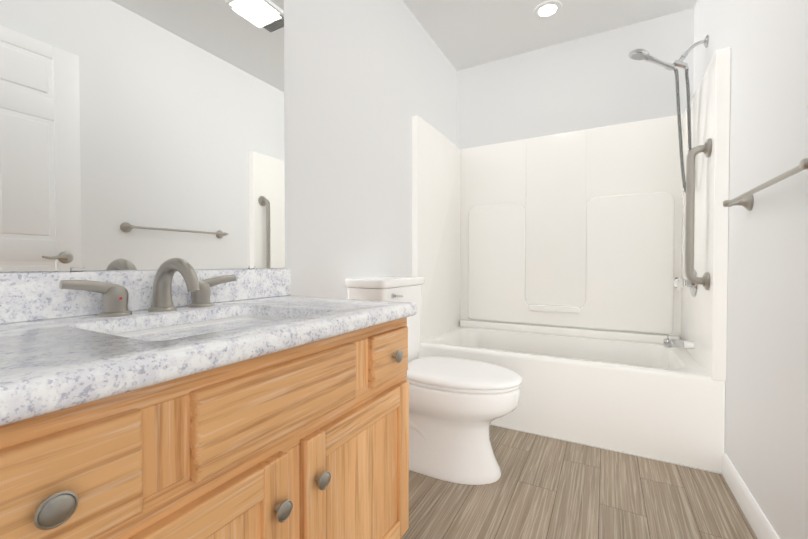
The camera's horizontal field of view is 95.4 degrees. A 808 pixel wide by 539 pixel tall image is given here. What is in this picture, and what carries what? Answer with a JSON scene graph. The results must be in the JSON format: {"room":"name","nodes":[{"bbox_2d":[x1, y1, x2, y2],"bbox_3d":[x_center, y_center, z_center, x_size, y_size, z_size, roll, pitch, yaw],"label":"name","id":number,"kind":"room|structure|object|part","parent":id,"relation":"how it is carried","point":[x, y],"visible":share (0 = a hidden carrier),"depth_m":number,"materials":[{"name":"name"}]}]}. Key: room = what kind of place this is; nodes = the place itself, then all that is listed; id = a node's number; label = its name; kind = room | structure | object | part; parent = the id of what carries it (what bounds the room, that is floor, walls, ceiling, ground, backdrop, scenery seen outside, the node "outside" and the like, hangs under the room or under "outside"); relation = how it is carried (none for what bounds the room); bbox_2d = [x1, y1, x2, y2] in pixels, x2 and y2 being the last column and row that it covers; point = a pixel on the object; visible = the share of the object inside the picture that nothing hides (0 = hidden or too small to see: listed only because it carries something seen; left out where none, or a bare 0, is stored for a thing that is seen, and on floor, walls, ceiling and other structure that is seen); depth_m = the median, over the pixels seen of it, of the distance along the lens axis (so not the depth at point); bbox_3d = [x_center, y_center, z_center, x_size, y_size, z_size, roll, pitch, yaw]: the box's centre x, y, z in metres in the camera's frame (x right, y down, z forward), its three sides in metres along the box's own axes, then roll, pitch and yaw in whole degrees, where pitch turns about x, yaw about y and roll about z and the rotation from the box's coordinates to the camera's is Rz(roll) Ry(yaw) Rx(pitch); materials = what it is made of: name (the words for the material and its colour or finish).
{"room":"bathroom","nodes":[
{"label":"bathroom","id":0,"kind":"room"},
{"bbox_2d":[0,0,456,298],"bbox_3d":[-0.483,-0.347,1.431,0.100,2.463,3.800,0,1,29],"label":"wall","id":1,"kind":"structure","parent":0,"point":[365,81],"depth_m":1.76,"materials":[{"name":"white paint"}]},
{"bbox_2d":[0,0,284,271],"bbox_3d":[-0.743,-0.561,0.842,0.007,1.132,1.222,0,1,29],"label":"mirror","id":2,"kind":"object","parent":1,"relation":"attached to","point":[136,135],"visible":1,"depth_m":0.95,"materials":[{"name":"clear glass"}]},
{"bbox_2d":[0,269,290,321],"bbox_3d":[-0.738,0.055,0.842,0.020,0.100,1.258,0,1,29],"label":"backsplash","id":3,"kind":"structure","parent":1,"relation":"attached to","point":[23,296],"depth_m":0.81,"materials":[{"name":"white stone"}]},
{"bbox_2d":[403,0,696,70],"bbox_3d":[0.229,-1.622,1.020,1.724,0.100,3.800,0,1,29],"label":"ceiling","id":4,"kind":"structure","parent":0,"point":[464,34],"depth_m":2.36,"materials":[{"name":"white paint"}]},
{"bbox_2d":[533,0,561,18],"bbox_3d":[0.879,-1.587,2.249,0.164,0.007,0.164,0,1,29],"label":"recessed light","id":5,"kind":"object","parent":4,"relation":"in","point":[548,9],"visible":1,"depth_m":2.24,"materials":[{"name":"white paint"}]},
{"bbox_2d":[457,8,693,148],"bbox_3d":[1.120,-0.366,2.661,1.524,2.463,0.100,0,1,29],"label":"wall","id":6,"kind":"structure","parent":0,"point":[601,79],"depth_m":2.54,"materials":[{"name":"grey paint"}]},
{"bbox_2d":[401,425,756,538],"bbox_3d":[0.229,0.941,1.060,1.724,0.100,3.800,0,1,29],"label":"floor","id":7,"kind":"structure","parent":0,"point":[543,487],"depth_m":1.41,"materials":[{"name":"brown wood"}]},
{"bbox_2d":[0,310,416,538],"bbox_3d":[-0.497,0.522,0.712,0.576,0.748,1.220,0,1,29],"label":"bathroom vanity","id":8,"kind":"object","parent":7,"relation":"on","point":[176,398],"depth_m":0.58,"materials":[{"name":"brown wood"}]},
{"bbox_3d":[-0.363,0.247,0.381,0.027,0.035,0.035,0,1,29],"label":"knob","id":9,"kind":"part","parent":8,"relation":"part of","materials":[{"name":"grey metal"}]},
{"bbox_3d":[-0.383,0.247,0.392,0.020,0.132,0.185,0,1,29],"label":"drawer","id":10,"kind":"part","parent":8,"relation":"part of","materials":[{"name":"brown wood"}]},
{"bbox_3d":[-0.325,0.371,0.498,0.020,0.056,0.318,0,1,29],"label":"door rail","id":11,"kind":"part","parent":8,"relation":"part of","materials":[{"name":"brown wood"}]},
{"bbox_3d":[-0.293,0.166,0.595,0.020,0.032,1.220,0,1,29],"label":"rail","id":12,"kind":"part","parent":8,"relation":"part of","materials":[{"name":"brown wood"}]},
{"bbox_2d":[0,294,416,413],"bbox_3d":[-0.504,0.127,0.714,0.555,0.041,1.258,0,1,29],"label":"countertop","id":13,"kind":"structure","parent":8,"relation":"on","point":[42,360],"depth_m":0.57,"materials":[{"name":"white stone"}]},
{"bbox_2d":[52,258,239,317],"bbox_3d":[-0.564,0.037,0.905,0.176,0.133,0.405,0,1,29],"label":"faucet","id":14,"kind":"object","parent":13,"relation":"on","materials":[{"name":"silver metal"}]},
{"bbox_2d":[112,314,295,337],"bbox_3d":[-0.413,0.206,0.819,0.368,0.143,0.479,0,1,29],"label":"sink","id":15,"kind":"object","parent":13,"relation":"in","point":[166,329],"depth_m":0.92,"materials":[{"name":"white ceramic"}]},
{"bbox_3d":[-0.330,0.565,0.504,0.010,0.336,0.320,0,1,29],"label":"door panel","id":16,"kind":"part","parent":8,"relation":"part of","materials":[{"name":"brown wood"}]},
{"bbox_3d":[-0.293,0.326,0.598,0.020,0.048,1.220,0,1,29],"label":"rail","id":17,"kind":"part","parent":8,"relation":"part of","materials":[{"name":"brown wood"}]},
{"bbox_3d":[-0.212,0.242,0.703,0.020,0.132,0.387,0,1,29],"label":"drawer","id":18,"kind":"part","parent":8,"relation":"part of","materials":[{"name":"brown wood"}]},
{"bbox_3d":[-0.215,0.426,0.651,0.027,0.035,0.035,0,1,29],"label":"knob door","id":19,"kind":"part","parent":8,"relation":"part of","materials":[{"name":"grey metal"}]},
{"bbox_3d":[-0.165,0.424,0.742,0.027,0.035,0.035,0,1,29],"label":"knob door","id":20,"kind":"part","parent":8,"relation":"part of","materials":[{"name":"grey metal"}]},
{"bbox_3d":[-0.096,0.365,0.915,0.020,0.056,0.318,0,1,29],"label":"door rail","id":21,"kind":"part","parent":8,"relation":"part of","materials":[{"name":"brown wood"}]},
{"bbox_3d":[-0.100,0.559,0.921,0.010,0.336,0.320,0,1,29],"label":"door panel","id":22,"kind":"part","parent":8,"relation":"part of","materials":[{"name":"brown wood"}]},
{"bbox_3d":[-0.038,0.237,1.018,0.020,0.132,0.185,0,1,29],"label":"drawer","id":23,"kind":"part","parent":8,"relation":"part of","materials":[{"name":"brown wood"}]},
{"bbox_3d":[-0.096,0.753,0.921,0.020,0.056,0.318,0,1,29],"label":"door rail","id":24,"kind":"part","parent":8,"relation":"part of","materials":[{"name":"brown wood"}]},
{"bbox_3d":[-0.018,0.237,1.007,0.027,0.035,0.035,0,1,29],"label":"knob","id":25,"kind":"part","parent":8,"relation":"part of","materials":[{"name":"grey metal"}]},
{"bbox_2d":[345,276,522,484],"bbox_3d":[0.153,0.462,1.693,0.760,0.838,0.424,0,1,29],"label":"toilet","id":26,"kind":"object","parent":7,"relation":"on","point":[457,406],"visible":0.71,"depth_m":1.55,"materials":[{"name":"white ceramic"}]},
{"bbox_3d":[-0.084,0.283,1.821,0.210,0.403,0.408,0,1,29],"label":"tank","id":27,"kind":"part","parent":26,"relation":"part of","materials":[{"name":"white ceramic"}]},
{"bbox_3d":[0.250,0.480,1.640,0.522,0.016,0.374,0,1,29],"label":"seat","id":28,"kind":"part","parent":26,"relation":"part of","materials":[{"name":"white plastic"}]},
{"bbox_3d":[0.250,0.456,1.640,0.539,0.030,0.388,0,1,29],"label":"lid","id":29,"kind":"part","parent":26,"relation":"part of","materials":[{"name":"white plastic"}]},
{"bbox_2d":[412,47,730,473],"bbox_3d":[0.904,-0.042,2.274,1.518,1.826,0.788,0,1,29],"label":"tub","id":30,"kind":"object","parent":7,"relation":"on","point":[550,269],"visible":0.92,"depth_m":2.36,"materials":[{"name":"white plastic"}]},
{"bbox_3d":[0.257,-0.247,2.631,0.037,1.426,0.782,0,1,29],"label":"panel","id":31,"kind":"part","parent":30,"relation":"part of","materials":[{"name":"white plastic"}]},
{"bbox_2d":[529,304,580,312],"bbox_3d":[1.064,0.278,2.606,0.340,0.047,0.040,0,1,29],"label":"shelf","id":32,"kind":"object","parent":30,"relation":"attached to","point":[533,308],"depth_m":2.59,"materials":[{"name":"white plastic"}]},
{"bbox_2d":[418,326,724,471],"bbox_3d":[0.906,0.666,2.288,1.518,0.410,0.782,0,1,29],"label":"basin","id":33,"kind":"object","parent":30,"relation":"in","point":[644,398],"depth_m":1.84,"materials":[{"name":"white ceramic"}]},
{"bbox_3d":[1.087,-0.247,2.614,1.438,1.426,0.011,0,1,29],"label":"panel","id":34,"kind":"part","parent":30,"relation":"part of","materials":[{"name":"white plastic"}]},
{"bbox_3d":[1.450,0.398,1.978,0.087,0.048,0.048,0,1,29],"label":"spout","id":35,"kind":"part","parent":30,"relation":"part of","materials":[{"name":"silver metal"}]},
{"bbox_3d":[1.472,0.071,1.960,0.053,0.065,0.068,0,1,29],"label":"valve knob","id":36,"kind":"part","parent":30,"relation":"part of","materials":[{"name":"white plastic"}]},
{"bbox_3d":[1.511,0.072,1.939,0.035,0.144,0.144,0,1,29],"label":"valve plate","id":37,"kind":"part","parent":30,"relation":"part of","materials":[{"name":"silver metal"}]},
{"bbox_2d":[685,138,711,289],"bbox_3d":[1.347,-0.249,1.688,0.084,0.686,0.082,0,1,29],"label":"grab rail","id":38,"kind":"object","parent":30,"relation":"attached to","point":[706,150],"visible":1,"depth_m":1.69,"materials":[{"name":"silver metal"}]},
{"bbox_3d":[1.550,-0.236,1.919,0.047,1.426,0.782,0,1,29],"label":"panel","id":39,"kind":"part","parent":30,"relation":"part of","materials":[{"name":"white plastic"}]},
{"bbox_2d":[693,0,807,538],"bbox_3d":[1.181,-0.342,1.087,0.100,2.463,2.800,0,1,29],"label":"wall","id":40,"kind":"structure","parent":0,"point":[766,415],"depth_m":1.19,"materials":[{"name":"white paint"}]},
{"bbox_2d":[629,35,708,192],"bbox_3d":[1.434,-0.824,2.013,0.354,0.824,0.080,0,1,29],"label":"shower","id":41,"kind":"object","parent":40,"relation":"attached to","point":[639,54],"visible":0.92,"depth_m":1.98,"materials":[{"name":"silver metal"}]},
{"bbox_3d":[1.409,-1.137,2.020,0.146,0.118,0.031,0,1,29],"label":"handle","id":42,"kind":"part","parent":41,"relation":"part of","materials":[{"name":"silver metal"}]},
{"bbox_3d":[1.550,-1.183,1.955,0.094,0.057,0.017,0,1,29],"label":"arm","id":43,"kind":"part","parent":41,"relation":"part of"},
{"bbox_2d":[722,453,779,538],"bbox_3d":[1.117,0.844,1.107,0.013,0.092,1.082,0,1,29],"label":"baseboard","id":44,"kind":"structure","parent":40,"relation":"attached to","point":[759,522],"depth_m":1.31,"materials":[{"name":"white paint"}]},
{"bbox_2d":[723,158,807,210],"bbox_3d":[1.072,-0.240,1.077,0.077,0.062,0.683,0,1,29],"label":"towel rail","id":45,"kind":"object","parent":40,"relation":"attached to","point":[745,200],"visible":1,"depth_m":1.09,"materials":[{"name":"silver metal"}]},
{"bbox_3d":[1.222,-0.244,1.349,0.077,0.062,0.062,0,1,29],"label":"post","id":46,"kind":"part","parent":45,"relation":"part of","materials":[{"name":"silver metal"}]},
{"bbox_3d":[0.923,-0.236,0.805,0.077,0.062,0.062,0,1,29],"label":"post","id":47,"kind":"part","parent":45,"relation":"part of","materials":[{"name":"silver metal"}]}
]}

